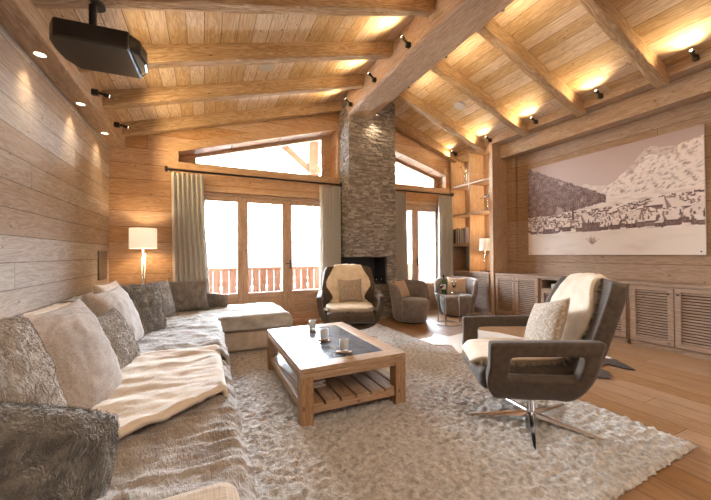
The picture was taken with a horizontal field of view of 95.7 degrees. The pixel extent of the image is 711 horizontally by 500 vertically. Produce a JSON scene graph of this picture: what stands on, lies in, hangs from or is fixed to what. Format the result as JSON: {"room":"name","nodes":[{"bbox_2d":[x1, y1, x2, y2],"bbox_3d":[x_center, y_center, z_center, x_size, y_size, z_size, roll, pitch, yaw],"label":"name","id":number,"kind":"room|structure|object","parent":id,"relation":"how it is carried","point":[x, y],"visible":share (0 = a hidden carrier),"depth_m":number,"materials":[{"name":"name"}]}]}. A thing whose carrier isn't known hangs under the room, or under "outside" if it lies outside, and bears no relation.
{"room":"chalet living room","nodes":[
{"label":"chalet living room","id":0,"kind":"room"},
{"bbox_2d":[0,22,108,318],"bbox_3d":[-1.850,-1.058,0.761,0.200,4.600,9.320,0,-1,-25],"label":"wall","id":1,"kind":"structure","parent":0,"point":[54,164],"depth_m":2.75,"materials":[{"name":"brown wood"}]},
{"bbox_2d":[0,0,124,147],"bbox_3d":[-1.637,-1.739,0.761,0.190,0.360,8.720,0,-1,-25],"label":"soffit beam","id":2,"kind":"structure","parent":1,"relation":"attached to","point":[28,24],"depth_m":2.70,"materials":[{"name":"wood"}]},
{"bbox_2d":[32,51,47,58],"bbox_3d":[-2.474,-1.531,2.524,0.092,0.004,0.092,0,-1,-25],"label":"recessed light","id":3,"kind":"object","parent":2,"relation":"attached to","point":[40,54],"visible":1,"depth_m":2.52,"materials":[{"name":"white"}]},
{"bbox_2d":[91,88,109,97],"bbox_3d":[-2.675,-1.642,3.380,0.155,0.060,0.048,0,-1,-30],"label":"spotlight","id":4,"kind":"object","parent":2,"relation":"attached to","point":[94,92],"visible":1,"depth_m":3.36,"materials":[{"name":"black metal"}]},
{"bbox_2d":[114,122,128,128],"bbox_3d":[-3.066,-1.630,4.213,0.155,0.060,0.048,0,-1,-30],"label":"spotlight","id":5,"kind":"object","parent":2,"relation":"attached to","point":[116,124],"visible":1,"depth_m":4.19,"materials":[{"name":"black metal"}]},
{"bbox_2d":[98,251,106,279],"bbox_3d":[-3.394,0.204,4.321,0.020,0.380,0.370,0,-1,-25],"label":"wall panel","id":6,"kind":"object","parent":1,"relation":"attached to","point":[102,255],"visible":1,"depth_m":4.28,"materials":[{"name":"brown"}]},
{"bbox_2d":[109,113,448,285],"bbox_3d":[-0.593,-1.156,6.266,6.950,4.900,0.380,0,-1,-25],"label":"wall","id":7,"kind":"structure","parent":0,"point":[139,183],"depth_m":4.94,"materials":[{"name":"wood"}]},
{"bbox_2d":[165,166,341,186],"bbox_3d":[-1.575,-1.230,5.498,2.900,0.075,0.120,0,-1,-25],"label":"curtain rod","id":8,"kind":"object","parent":7,"relation":"attached to","point":[167,169],"visible":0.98,"depth_m":5.35,"materials":[{"name":"black metal"}]},
{"bbox_2d":[171,172,209,292],"bbox_3d":[-2.525,0.047,4.989,0.577,2.455,0.120,0,-1,-25],"label":"curtain","id":9,"kind":"object","parent":8,"relation":"hanging from","point":[189,245],"visible":0.69,"depth_m":4.96,"materials":[{"name":"fabric"}]},
{"bbox_2d":[319,185,340,319],"bbox_3d":[-0.453,0.042,5.961,0.424,2.455,0.117,0,-1,-25],"label":"curtain","id":10,"kind":"object","parent":8,"relation":"hanging from","point":[329,196],"visible":0.7,"depth_m":5.94,"materials":[{"name":"fabric"}]},
{"bbox_2d":[168,122,339,183],"bbox_3d":[-1.578,-1.856,5.594,2.900,1.180,0.040,0,-1,-25],"label":"trim","id":11,"kind":"structure","parent":7,"relation":"attached to","point":[174,148],"depth_m":5.44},
{"bbox_2d":[180,135,331,176],"bbox_3d":[-1.702,-1.837,5.895,2.670,0.930,0.070,0,-1,-25],"label":"window","id":12,"kind":"structure","parent":7,"relation":"in","point":[325,141],"depth_m":6.13,"materials":[{"name":"brown wood"}]},
{"bbox_2d":[204,186,318,198],"bbox_3d":[-1.527,-0.986,5.608,2.400,0.080,0.035,0,-1,-25],"label":"trim","id":13,"kind":"structure","parent":7,"relation":"attached to","point":[206,188],"depth_m":5.52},
{"bbox_2d":[204,192,319,318],"bbox_3d":[-1.557,0.175,5.655,2.220,2.240,0.133,0,-1,-25],"label":"door","id":14,"kind":"structure","parent":7,"relation":"in","point":[299,303],"depth_m":5.75,"materials":[{"name":"brown wood"}]},
{"bbox_2d":[293,316,319,322],"bbox_3d":[-1.518,1.269,5.577,2.300,0.050,0.100,0,-1,-25],"label":"trim","id":15,"kind":"structure","parent":7,"relation":"attached to","point":[318,317],"depth_m":5.83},
{"bbox_2d":[337,123,339,177],"bbox_3d":[-0.363,-1.902,6.325,0.100,1.050,0.330,0,-1,-25],"label":"trim","id":16,"kind":"structure","parent":7,"relation":"attached to","point":[338,134],"depth_m":6.17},
{"bbox_2d":[395,159,437,187],"bbox_3d":[1.183,-1.759,7.246,1.620,0.760,0.070,0,-1,-25],"label":"window","id":17,"kind":"structure","parent":7,"relation":"in","point":[434,180],"depth_m":7.37,"materials":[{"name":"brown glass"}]},
{"bbox_2d":[406,200,437,205],"bbox_3d":[1.416,-1.018,6.988,1.300,0.070,0.035,0,-1,-25],"label":"trim","id":18,"kind":"structure","parent":7,"relation":"attached to","point":[407,201],"depth_m":6.97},
{"bbox_2d":[407,204,437,305],"bbox_3d":[1.385,0.152,7.035,1.160,2.270,0.133,0,-1,-25],"label":"door","id":19,"kind":"structure","parent":7,"relation":"in","point":[414,209],"depth_m":7.01,"materials":[{"name":"brown wood"}]},
{"bbox_2d":[395,145,449,193],"bbox_3d":[1.366,-1.773,6.973,1.720,1.000,0.040,0,-1,-25],"label":"trim","id":20,"kind":"structure","parent":7,"relation":"attached to","point":[398,149],"depth_m":6.98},
{"bbox_2d":[396,189,453,196],"bbox_3d":[1.431,-1.237,6.907,1.660,0.075,0.120,0,-1,-25],"label":"curtain rod","id":21,"kind":"object","parent":7,"relation":"attached to","point":[451,194],"visible":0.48,"depth_m":6.92,"materials":[{"name":"black metal"}]},
{"bbox_2d":[395,192,407,278],"bbox_3d":[0.952,0.039,6.621,0.355,2.455,0.114,0,-1,-25],"label":"curtain","id":22,"kind":"object","parent":21,"relation":"hanging from","point":[401,256],"visible":0.64,"depth_m":6.60,"materials":[{"name":"fabric"}]},
{"bbox_2d":[438,196,453,277],"bbox_3d":[1.974,0.036,7.100,0.400,2.455,0.116,0,-1,-25],"label":"curtain","id":23,"kind":"object","parent":21,"relation":"hanging from","point":[445,210],"visible":0.67,"depth_m":7.08,"materials":[{"name":"fabric"}]},
{"bbox_2d":[318,337,330,341],"bbox_3d":[-0.286,0.816,2.935,0.128,0.018,0.128,0,-1,-25],"label":"tray","id":24,"kind":"object","parent":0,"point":[325,339],"depth_m":2.90,"materials":[{"name":"brown wood"}]},
{"bbox_2d":[336,350,351,352],"bbox_3d":[-0.092,0.810,2.581,0.126,0.018,0.126,0,-1,-25],"label":"tray","id":25,"kind":"object","parent":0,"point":[338,351],"depth_m":2.56,"materials":[{"name":"brown wood"}]},
{"bbox_2d":[52,0,710,185],"bbox_3d":[0.695,-2.507,3.510,7.350,1.568,12.300,0,-1,-25],"label":"ceiling","id":26,"kind":"structure","parent":0,"point":[561,34],"depth_m":4.02,"materials":[{"name":"wood"}]},
{"bbox_2d":[122,101,341,136],"bbox_3d":[-1.809,-2.227,5.371,3.506,1.168,0.144,0,-1,-25],"label":"ceiling beam","id":27,"kind":"structure","parent":26,"relation":"attached to","point":[182,123],"depth_m":5.18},
{"bbox_2d":[30,0,434,16],"bbox_3d":[-0.657,-2.263,2.912,3.506,1.168,0.143,0,-1,-25],"label":"ceiling beam","id":28,"kind":"structure","parent":26,"relation":"attached to","point":[348,8],"depth_m":2.85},
{"bbox_2d":[49,0,147,78],"bbox_3d":[-1.852,-1.595,2.369,0.548,0.393,0.449,0,-1,-25],"label":"projector","id":29,"kind":"object","parent":28,"relation":"hanging from","point":[90,46],"visible":1,"depth_m":2.27,"materials":[{"name":"black plastic"}]},
{"bbox_2d":[102,74,363,109],"bbox_3d":[-1.393,-2.240,4.483,3.507,1.169,0.144,0,-1,-25],"label":"ceiling beam","id":30,"kind":"structure","parent":26,"relation":"attached to","point":[166,95],"depth_m":4.26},
{"bbox_2d":[75,41,392,71],"bbox_3d":[-1.021,-2.252,3.686,3.504,1.168,0.143,0,-1,-25],"label":"ceiling beam","id":31,"kind":"structure","parent":26,"relation":"attached to","point":[197,54],"depth_m":3.60,"materials":[{"name":"wood"}]},
{"bbox_2d":[259,64,274,71],"bbox_3d":[-1.142,-2.356,4.151,0.201,0.068,0.209,0,-1,-19],"label":"ceiling speaker","id":32,"kind":"object","parent":26,"relation":"attached to","point":[265,67],"visible":0.88,"depth_m":4.14,"materials":[{"name":"grey"}]},
{"bbox_2d":[278,141,320,175],"bbox_3d":[-0.723,-2.027,7.422,11.000,1.230,0.200,0,-1,-25],"label":"frame","id":33,"kind":"object","parent":26,"relation":"attached to","point":[311,167],"visible":0.2,"depth_m":7.19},
{"bbox_2d":[395,116,457,162],"bbox_3d":[1.148,-2.499,6.772,2.554,1.053,0.141,0,-1,-25],"label":"ceiling beam","id":34,"kind":"structure","parent":26,"relation":"attached to","point":[402,126],"depth_m":6.87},
{"bbox_2d":[347,0,513,118],"bbox_3d":[1.816,-2.845,2.130,0.506,0.762,8.240,0,-1,-25],"label":"ridge beam","id":35,"kind":"structure","parent":26,"relation":"attached to","point":[451,23],"depth_m":4.00,"materials":[{"name":"wood"}]},
{"bbox_2d":[345,98,352,106],"bbox_3d":[-0.121,-2.536,5.520,0.147,0.115,0.049,0,-1,-31],"label":"spotlight","id":36,"kind":"object","parent":35,"relation":"attached to","point":[346,99],"visible":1,"depth_m":5.52,"materials":[{"name":"black metal"}]},
{"bbox_2d":[368,72,376,82],"bbox_3d":[0.241,-2.547,4.746,0.147,0.115,0.049,0,-1,-31],"label":"spotlight","id":37,"kind":"object","parent":35,"relation":"attached to","point":[374,79],"visible":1,"depth_m":4.74,"materials":[{"name":"black metal"}]},
{"bbox_2d":[400,35,410,48],"bbox_3d":[0.613,-2.559,3.954,0.147,0.115,0.049,0,-1,-31],"label":"spotlight","id":38,"kind":"object","parent":35,"relation":"attached to","point":[407,44],"visible":1,"depth_m":3.95,"materials":[{"name":"black metal"}]},
{"bbox_2d":[396,89,486,152],"bbox_3d":[1.496,-2.509,6.028,2.555,1.054,0.145,0,-1,-25],"label":"ceiling beam","id":39,"kind":"structure","parent":26,"relation":"attached to","point":[414,102],"depth_m":6.04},
{"bbox_2d":[454,102,464,108],"bbox_3d":[1.834,-2.547,5.675,0.197,0.080,0.209,0,-1,-19],"label":"ceiling speaker","id":40,"kind":"object","parent":26,"relation":"attached to","point":[458,105],"visible":1,"depth_m":5.66,"materials":[{"name":"grey"}]},
{"bbox_2d":[430,60,529,136],"bbox_3d":[1.904,-2.522,5.157,2.554,1.054,0.142,0,-1,-25],"label":"ceiling beam","id":41,"kind":"structure","parent":26,"relation":"attached to","point":[443,69],"depth_m":5.16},
{"bbox_2d":[477,19,586,117],"bbox_3d":[2.293,-2.534,4.326,2.555,1.054,0.142,0,-1,-25],"label":"ceiling beam","id":42,"kind":"structure","parent":26,"relation":"attached to","point":[492,32],"depth_m":4.32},
{"bbox_2d":[576,0,669,87],"bbox_3d":[2.691,-2.548,3.477,2.556,1.052,0.144,0,-1,-25],"label":"ceiling beam","id":43,"kind":"structure","parent":26,"relation":"attached to","point":[604,13],"depth_m":3.61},
{"bbox_2d":[282,308,710,499],"bbox_3d":[1.336,1.294,2.164,7.150,0.120,9.220,0,-1,-25],"label":"floor","id":44,"kind":"structure","parent":0,"point":[668,392],"depth_m":2.71,"materials":[{"name":"brown wood"}]},
{"bbox_2d":[129,228,156,283],"bbox_3d":[-3.012,0.494,4.567,0.336,1.600,0.336,0,-1,-25],"label":"floor lamp","id":45,"kind":"object","parent":44,"relation":"on","point":[139,238],"visible":0.62,"depth_m":4.47,"materials":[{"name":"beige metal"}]},
{"bbox_2d":[161,293,281,499],"bbox_3d":[-1.385,0.887,2.607,2.140,0.745,4.520,0,-1,-25],"label":"sofa","id":46,"kind":"object","parent":44,"relation":"on","point":[240,340],"visible":0.05,"depth_m":3.82,"materials":[{"name":"beige fabric"}]},
{"bbox_2d":[22,302,71,316],"bbox_3d":[-2.269,0.581,2.336,0.348,0.274,1.076,0,-1,-25],"label":"throw","id":47,"kind":"object","parent":46,"relation":"on","point":[54,306],"visible":0.18,"depth_m":2.48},
{"bbox_2d":[0,400,120,499],"bbox_3d":[-0.968,0.611,0.739,0.671,0.563,0.373,0,-1,-34],"label":"fur pillow","id":48,"kind":"object","parent":46,"relation":"on","point":[48,452],"visible":1,"depth_m":0.85,"materials":[{"name":"fur"}]},
{"bbox_2d":[60,292,92,302],"bbox_3d":[-2.819,0.599,3.502,0.344,0.273,1.155,0,-1,-25],"label":"fur throw","id":49,"kind":"object","parent":46,"relation":"on","point":[72,299],"visible":0.11,"depth_m":3.08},
{"bbox_2d":[97,488,130,499],"bbox_3d":[-0.802,0.672,0.536,0.700,0.216,0.342,0,-1,-25],"label":"fur throw","id":50,"kind":"object","parent":46,"relation":"on","point":[124,494],"visible":1,"depth_m":0.78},
{"bbox_2d":[91,344,227,440],"bbox_3d":[-1.088,0.762,1.715,0.753,0.197,1.329,0,-1,-25],"label":"throw","id":51,"kind":"object","parent":46,"relation":"on","point":[157,386],"visible":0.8,"depth_m":1.70,"materials":[{"name":"fabric"}]},
{"bbox_2d":[96,308,139,368],"bbox_3d":[-1.554,0.595,2.046,0.234,0.389,0.460,0,-1,-15],"label":"fur pillow","id":52,"kind":"object","parent":51,"relation":"on","point":[121,337],"visible":0.52,"depth_m":2.03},
{"bbox_2d":[106,360,256,499],"bbox_3d":[-0.956,0.911,1.389,0.911,0.398,1.368,0,-1,-25],"label":"fur throw","id":53,"kind":"object","parent":46,"relation":"on","point":[202,445],"visible":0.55,"depth_m":1.18,"materials":[{"name":"fur"}]},
{"bbox_2d":[0,313,67,406],"bbox_3d":[-1.196,0.525,1.000,0.298,0.549,0.633,0,-1,-13],"label":"fur pillow","id":54,"kind":"object","parent":53,"relation":"on","point":[28,372],"visible":0.56,"depth_m":1.13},
{"bbox_2d":[26,299,122,408],"bbox_3d":[-1.372,0.548,1.536,0.328,0.556,0.640,0,-1,-15],"label":"linen pillow","id":55,"kind":"object","parent":53,"relation":"on","point":[88,371],"visible":0.58,"depth_m":1.48,"materials":[{"name":"fabric"}]},
{"bbox_2d":[137,313,229,365],"bbox_3d":[-1.708,0.920,2.907,1.004,0.387,1.717,0,-1,-25],"label":"fur throw","id":56,"kind":"object","parent":46,"relation":"on","point":[197,330],"visible":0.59,"depth_m":2.87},
{"bbox_2d":[93,280,119,293],"bbox_3d":[-2.434,0.534,3.214,0.201,0.427,0.561,0,-1,-19],"label":"linen pillow","id":57,"kind":"object","parent":56,"relation":"on","point":[96,288],"visible":0.2,"depth_m":3.04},
{"bbox_2d":[82,286,143,340],"bbox_3d":[-1.885,0.553,2.533,0.285,0.498,0.620,0,-1,-17],"label":"linen pillow","id":58,"kind":"object","parent":56,"relation":"on","point":[118,298],"visible":0.59,"depth_m":2.47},
{"bbox_2d":[121,281,167,333],"bbox_3d":[-1.966,0.554,3.023,0.191,0.489,0.442,0,-1,4],"label":"fur pillow","id":59,"kind":"object","parent":56,"relation":"on","point":[147,299],"visible":0.8,"depth_m":2.98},
{"bbox_2d":[132,280,175,316],"bbox_3d":[-2.239,0.577,3.603,0.236,0.442,0.480,-1,-1,13],"label":"fur pillow","id":60,"kind":"object","parent":56,"relation":"on","point":[169,306],"visible":0.29,"depth_m":3.68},
{"bbox_2d":[169,279,209,312],"bbox_3d":[-2.215,0.604,4.211,0.565,0.427,0.222,0,-1,-21],"label":"fur pillow","id":61,"kind":"object","parent":46,"relation":"on","point":[187,295],"visible":0.8,"depth_m":4.17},
{"bbox_2d":[177,302,292,331],"bbox_3d":[-1.590,0.945,4.226,1.315,0.342,1.033,0,-1,-25],"label":"fur throw","id":62,"kind":"object","parent":46,"relation":"on","point":[233,317],"visible":0.77,"depth_m":3.98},
{"bbox_2d":[207,293,228,307],"bbox_3d":[-1.966,0.705,4.479,0.367,0.212,0.169,0,-1,-18],"label":"fur pillow","id":63,"kind":"object","parent":62,"relation":"on","point":[214,300],"visible":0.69,"depth_m":4.45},
{"bbox_2d":[228,326,281,331],"bbox_3d":[-1.579,0.925,4.299,1.055,0.120,0.950,0,-1,-25],"label":"cushion","id":64,"kind":"object","parent":46,"relation":"on","point":[260,329],"depth_m":3.98,"materials":[{"name":"beige fabric"}]},
{"bbox_2d":[338,96,396,318],"bbox_3d":[0.233,-0.823,6.173,0.999,4.220,0.482,0,-1,-25],"label":"stone chimney","id":65,"kind":"object","parent":44,"relation":"on","point":[367,162],"visible":0.78,"depth_m":5.99,"materials":[{"name":"grey stone"}]},
{"bbox_2d":[388,279,429,323],"bbox_3d":[0.969,0.913,5.787,0.827,0.728,0.712,0,-1,-37],"label":"barrel chair","id":66,"kind":"object","parent":44,"relation":"on","point":[413,309],"visible":0.88,"depth_m":5.54,"materials":[{"name":"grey fabric"}]},
{"bbox_2d":[394,280,409,297],"bbox_3d":[0.841,0.703,5.796,0.173,0.315,0.361,-1,-1,37],"label":"cushion","id":67,"kind":"object","parent":66,"relation":"on","point":[402,286],"visible":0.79,"depth_m":5.72,"materials":[{"name":"beige fabric"}]},
{"bbox_2d":[434,292,460,325],"bbox_3d":[1.584,1.003,5.532,0.440,0.528,0.440,0,-1,-25],"label":"side table","id":68,"kind":"object","parent":44,"relation":"on","point":[437,293],"visible":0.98,"depth_m":5.47,"materials":[{"name":"silver metal"}]},
{"bbox_2d":[442,275,445,292],"bbox_3d":[1.533,0.584,5.592,0.075,0.312,0.075,0,-1,-25],"label":"wine bottle","id":69,"kind":"object","parent":68,"relation":"on","point":[443,279],"visible":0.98,"depth_m":5.56,"materials":[{"name":"green glass"}]},
{"bbox_2d":[434,277,477,316],"bbox_3d":[1.993,0.911,6.361,0.827,0.728,0.712,-1,-1,27],"label":"barrel chair","id":70,"kind":"object","parent":44,"relation":"on","point":[467,300],"visible":0.77,"depth_m":6.11,"materials":[{"name":"grey fabric"}]},
{"bbox_2d":[447,277,466,292],"bbox_3d":[2.021,0.701,6.437,0.380,0.310,0.162,-1,-1,23],"label":"cushion","id":71,"kind":"object","parent":70,"relation":"on","point":[460,283],"visible":0.94,"depth_m":6.39,"materials":[{"name":"beige fabric"}]},
{"bbox_2d":[228,323,697,499],"bbox_3d":[-0.091,1.228,3.235,2.960,0.051,4.264,0,-1,-25],"label":"shaggy rug","id":72,"kind":"object","parent":44,"relation":"on","point":[429,445],"visible":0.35,"depth_m":1.99,"materials":[{"name":"carpet"}]},
{"bbox_2d":[267,322,405,426],"bbox_3d":[-0.264,1.037,2.968,0.853,0.424,1.305,0,-1,-25],"label":"coffee table","id":73,"kind":"object","parent":72,"relation":"on","point":[310,359],"visible":0.91,"depth_m":2.53,"materials":[{"name":"brown wood"}]},
{"bbox_2d":[288,376,325,389],"bbox_3d":[-0.404,1.072,2.634,0.230,0.022,0.290,0,-1,-27],"label":"magazine","id":74,"kind":"object","parent":73,"relation":"on","point":[289,379],"visible":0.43,"depth_m":2.54,"materials":[{"name":"beige paper"}]},
{"bbox_2d":[289,373,322,387],"bbox_3d":[-0.410,1.052,2.636,0.220,0.016,0.280,0,-1,-22],"label":"magazine","id":75,"kind":"object","parent":74,"relation":"on","point":[292,380],"visible":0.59,"depth_m":2.54,"materials":[{"name":"beige paper"}]},
{"bbox_2d":[288,373,324,383],"bbox_3d":[-0.400,1.039,2.625,0.210,0.008,0.280,0,-1,-31],"label":"magazine","id":76,"kind":"object","parent":75,"relation":"on","point":[293,376],"visible":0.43,"depth_m":2.57,"materials":[{"name":"beige paper"}]},
{"bbox_2d":[306,320,318,331],"bbox_3d":[-0.444,0.778,3.322,0.117,0.105,0.117,-1,-1,20],"label":"candle holder","id":77,"kind":"object","parent":73,"relation":"on","point":[312,323],"visible":1,"depth_m":3.29,"materials":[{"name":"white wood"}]},
{"bbox_2d":[309,320,315,328],"bbox_3d":[-0.445,0.768,3.322,0.076,0.086,0.076,0,-1,-25],"label":"glass cup","id":78,"kind":"object","parent":77,"relation":"on","point":[312,323],"depth_m":3.29,"materials":[{"name":"white"}]},
{"bbox_2d":[318,328,330,341],"bbox_3d":[-0.286,0.772,2.936,0.117,0.105,0.117,0,-1,-9],"label":"candle holder","id":79,"kind":"object","parent":73,"relation":"on","point":[323,331],"visible":1,"depth_m":2.90,"materials":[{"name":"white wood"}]},
{"bbox_2d":[320,328,327,338],"bbox_3d":[-0.286,0.763,2.936,0.076,0.086,0.076,-1,-1,36],"label":"glass cup","id":80,"kind":"object","parent":79,"relation":"on","point":[323,331],"depth_m":2.91,"materials":[{"name":"white"}]},
{"bbox_2d":[336,338,351,352],"bbox_3d":[-0.093,0.767,2.582,0.117,0.105,0.117,0,-1,-37],"label":"candle holder","id":81,"kind":"object","parent":73,"relation":"on","point":[343,342],"visible":1,"depth_m":2.55,"materials":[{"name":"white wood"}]},
{"bbox_2d":[339,338,348,350],"bbox_3d":[-0.093,0.757,2.582,0.076,0.086,0.076,-1,-1,8],"label":"glass cup","id":82,"kind":"object","parent":81,"relation":"on","point":[343,342],"depth_m":2.55,"materials":[{"name":"white"}]},
{"bbox_3d":[-0.536,1.081,2.892,0.210,0.012,0.270,0,-1,-23],"label":"magazine","id":83,"kind":"object","parent":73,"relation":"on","visible":0},
{"bbox_2d":[280,364,293,373],"bbox_3d":[-0.535,1.069,2.903,0.210,0.010,0.270,0,-1,-30],"label":"magazine","id":84,"kind":"object","parent":83,"relation":"on","point":[286,368],"visible":0.32,"depth_m":2.89,"materials":[{"name":"grey paper"}]},
{"bbox_3d":[-0.663,1.084,3.164,0.210,0.014,0.280,0,-1,-28],"label":"magazine","id":85,"kind":"object","parent":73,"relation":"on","visible":0},
{"bbox_2d":[275,355,287,365],"bbox_3d":[-0.663,1.071,3.152,0.210,0.010,0.280,0,-1,-22],"label":"magazine","id":86,"kind":"object","parent":85,"relation":"on","point":[280,360],"visible":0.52,"depth_m":3.10,"materials":[{"name":"white paper"}]},
{"bbox_2d":[317,266,384,337],"bbox_3d":[-0.087,0.745,4.476,0.859,1.036,0.936,0,-1,-4],"label":"swivel armchair","id":87,"kind":"object","parent":72,"relation":"on","point":[360,320],"visible":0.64,"depth_m":4.11,"materials":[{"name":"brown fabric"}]},
{"bbox_2d":[325,264,375,312],"bbox_3d":[-0.094,0.487,4.505,0.668,0.562,0.944,0,-1,-4],"label":"sheepskin","id":88,"kind":"object","parent":87,"relation":"on","point":[341,271],"visible":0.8,"depth_m":4.68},
{"bbox_2d":[338,279,362,301],"bbox_3d":[-0.074,0.571,4.557,0.361,0.322,0.158,0,-1,-4],"label":"cushion","id":89,"kind":"object","parent":88,"relation":"on","point":[349,290],"visible":1,"depth_m":4.51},
{"bbox_2d":[327,310,374,323],"bbox_3d":[-0.075,0.864,4.314,0.600,0.140,0.615,0,-1,-4],"label":"seat cushion","id":90,"kind":"object","parent":87,"relation":"on","point":[347,317],"depth_m":4.02,"materials":[{"name":"beige fabric"}]},
{"bbox_2d":[462,276,628,450],"bbox_3d":[1.300,0.710,2.303,0.941,1.036,0.859,-1,-1,7],"label":"swivel armchair","id":91,"kind":"object","parent":72,"relation":"on","point":[567,381],"visible":0.82,"depth_m":1.96,"materials":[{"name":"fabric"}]},
{"bbox_2d":[463,355,573,388],"bbox_3d":[1.144,0.832,2.321,0.615,0.140,0.600,-1,-1,7],"label":"seat cushion","id":92,"kind":"object","parent":91,"relation":"on","point":[566,368],"depth_m":2.08,"materials":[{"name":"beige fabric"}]},
{"bbox_2d":[461,273,608,367],"bbox_3d":[1.300,0.470,2.345,0.998,0.599,0.554,-1,-1,7],"label":"sheepskin","id":93,"kind":"object","parent":91,"relation":"on","point":[580,287],"visible":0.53,"depth_m":2.22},
{"bbox_2d":[523,297,569,339],"bbox_3d":[1.333,0.530,2.270,0.190,0.438,0.492,0,-1,0],"label":"cushion","id":94,"kind":"object","parent":93,"relation":"on","point":[546,321],"visible":0.82,"depth_m":2.17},
{"bbox_2d":[449,144,507,315],"bbox_3d":[2.595,-0.391,6.863,0.471,3.335,1.215,0,-1,-25],"label":"bookcase","id":95,"kind":"object","parent":44,"relation":"on","point":[486,174],"visible":0.7,"depth_m":6.79,"materials":[{"name":"brown"}]},
{"bbox_2d":[460,167,466,183],"bbox_3d":[2.422,-1.644,7.181,0.080,0.460,0.164,0,-1,-32],"label":"figurine","id":96,"kind":"object","parent":95,"relation":"on","point":[465,174],"visible":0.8,"depth_m":7.13,"materials":[{"name":"grey"}]},
{"bbox_2d":[465,227,468,242],"bbox_3d":[2.460,-0.321,6.974,0.216,0.339,0.037,0,-1,-25],"label":"book","id":97,"kind":"object","parent":95,"relation":"on","point":[466,228],"visible":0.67,"depth_m":6.92,"materials":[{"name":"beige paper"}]},
{"bbox_2d":[479,238,489,271],"bbox_3d":[2.664,0.103,6.615,0.236,0.680,0.236,0,-1,-25],"label":"table lamp","id":98,"kind":"object","parent":95,"relation":"on","point":[484,243],"visible":0.92,"depth_m":6.53,"materials":[{"name":"fabric"}]},
{"bbox_2d":[495,275,540,315],"bbox_3d":[3.063,0.869,5.877,0.467,0.785,0.915,0,-1,-25],"label":"base cabinet","id":99,"kind":"object","parent":44,"relation":"on","point":[515,295],"visible":0.7,"depth_m":5.79,"materials":[{"name":"brown"}]},
{"bbox_2d":[420,330,634,378],"bbox_3d":[2.021,1.239,4.082,2.297,0.006,1.359,-1,-1,39],"label":"cowhide rug","id":100,"kind":"object","parent":44,"relation":"on","point":[455,341],"visible":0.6,"depth_m":4.38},
{"bbox_2d":[540,278,629,343],"bbox_3d":[3.533,0.855,4.904,0.441,0.785,1.235,0,-1,-25],"label":"base cabinet","id":101,"kind":"object","parent":44,"relation":"on","point":[621,334],"visible":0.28,"depth_m":4.34,"materials":[{"name":"brown"}]},
{"bbox_2d":[629,284,710,360],"bbox_3d":[3.983,0.840,3.914,0.467,0.785,0.930,0,-1,-25],"label":"base cabinet","id":102,"kind":"object","parent":44,"relation":"on","point":[668,319],"visible":0.95,"depth_m":3.85,"materials":[{"name":"brown"}]},
{"bbox_3d":[4.380,0.828,3.065,0.467,0.785,0.935,0,-1,-25],"label":"cabinet","id":103,"kind":"object","parent":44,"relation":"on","visible":0},
{"bbox_2d":[494,272,710,289],"bbox_3d":[3.732,0.435,4.487,0.435,0.038,4.070,0,-1,-25],"label":"countertop","id":104,"kind":"structure","parent":103,"relation":"on","point":[704,286],"depth_m":4.21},
{"bbox_2d":[517,97,710,283],"bbox_3d":[4.443,-1.073,3.711,0.200,4.600,9.320,0,-1,-25],"label":"wall","id":105,"kind":"structure","parent":0,"point":[673,268],"depth_m":4.65,"materials":[{"name":"wood"}]},
{"bbox_2d":[506,157,518,272],"bbox_3d":[3.080,-0.674,6.313,0.060,2.240,0.200,0,-1,-25],"label":"trim","id":106,"kind":"structure","parent":105,"relation":"attached to","point":[511,164],"depth_m":6.28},
{"bbox_2d":[455,49,710,160],"bbox_3d":[4.196,-2.221,3.501,0.420,0.225,8.720,0,-1,-25],"label":"beam","id":107,"kind":"structure","parent":105,"relation":"attached to","point":[683,68],"depth_m":4.50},
{"bbox_2d":[530,117,537,123],"bbox_3d":[2.992,-2.176,5.399,0.149,0.105,0.044,0,-1,-25],"label":"spotlight","id":108,"kind":"object","parent":107,"relation":"attached to","point":[531,118],"visible":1,"depth_m":5.39,"materials":[{"name":"black metal"}]},
{"bbox_2d":[594,89,602,98],"bbox_3d":[3.408,-2.189,4.512,0.149,0.105,0.044,0,-1,-25],"label":"spotlight","id":109,"kind":"object","parent":107,"relation":"attached to","point":[600,95],"visible":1,"depth_m":4.50,"materials":[{"name":"black metal"}]},
{"bbox_2d":[689,49,698,61],"bbox_3d":[3.819,-2.202,3.634,0.149,0.105,0.044,0,-1,-25],"label":"spotlight","id":110,"kind":"object","parent":107,"relation":"attached to","point":[695,57],"visible":1,"depth_m":3.62,"materials":[{"name":"black metal"}]},
{"bbox_2d":[500,67,710,159],"bbox_3d":[4.542,-1.979,2.987,0.230,0.275,7.500,0,-1,-25],"label":"beam","id":111,"kind":"structure","parent":105,"relation":"attached to","point":[694,87],"depth_m":4.52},
{"bbox_2d":[528,124,706,254],"bbox_3d":[3.729,-0.718,4.953,0.027,1.585,2.345,0,-1,-25],"label":"photograph","id":112,"kind":"object","parent":105,"relation":"attached to","point":[646,196],"visible":1,"depth_m":4.60,"materials":[{"name":"white paper"}]},
{"label":"outside","id":113,"kind":"structure","parent":0,"visible":0},
{"bbox_3d":[-22.451,5.155,59.702,130.000,0.200,112.700,0,-1,-25],"label":"snow ground","id":114,"kind":"structure","parent":113,"visible":0},
{"bbox_2d":[292,185,431,288],"bbox_3d":[2.406,0.341,21.999,10.600,8.210,9.800,0,-1,-34],"label":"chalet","id":115,"kind":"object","parent":114,"relation":"on","point":[310,233],"visible":0.05,"depth_m":18.59,"materials":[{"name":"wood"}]},
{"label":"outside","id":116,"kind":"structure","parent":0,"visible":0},
{"bbox_3d":[-0.506,1.401,6.977,13.000,0.120,0.900,0,-1,-25],"label":"floor","id":117,"kind":"structure","parent":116,"visible":0},
{"bbox_2d":[208,263,430,293],"bbox_3d":[-0.687,0.848,7.226,9.514,0.995,0.110,0,-1,-25],"label":"balcony railing","id":118,"kind":"object","parent":117,"relation":"on","point":[228,276],"visible":0.19,"depth_m":6.66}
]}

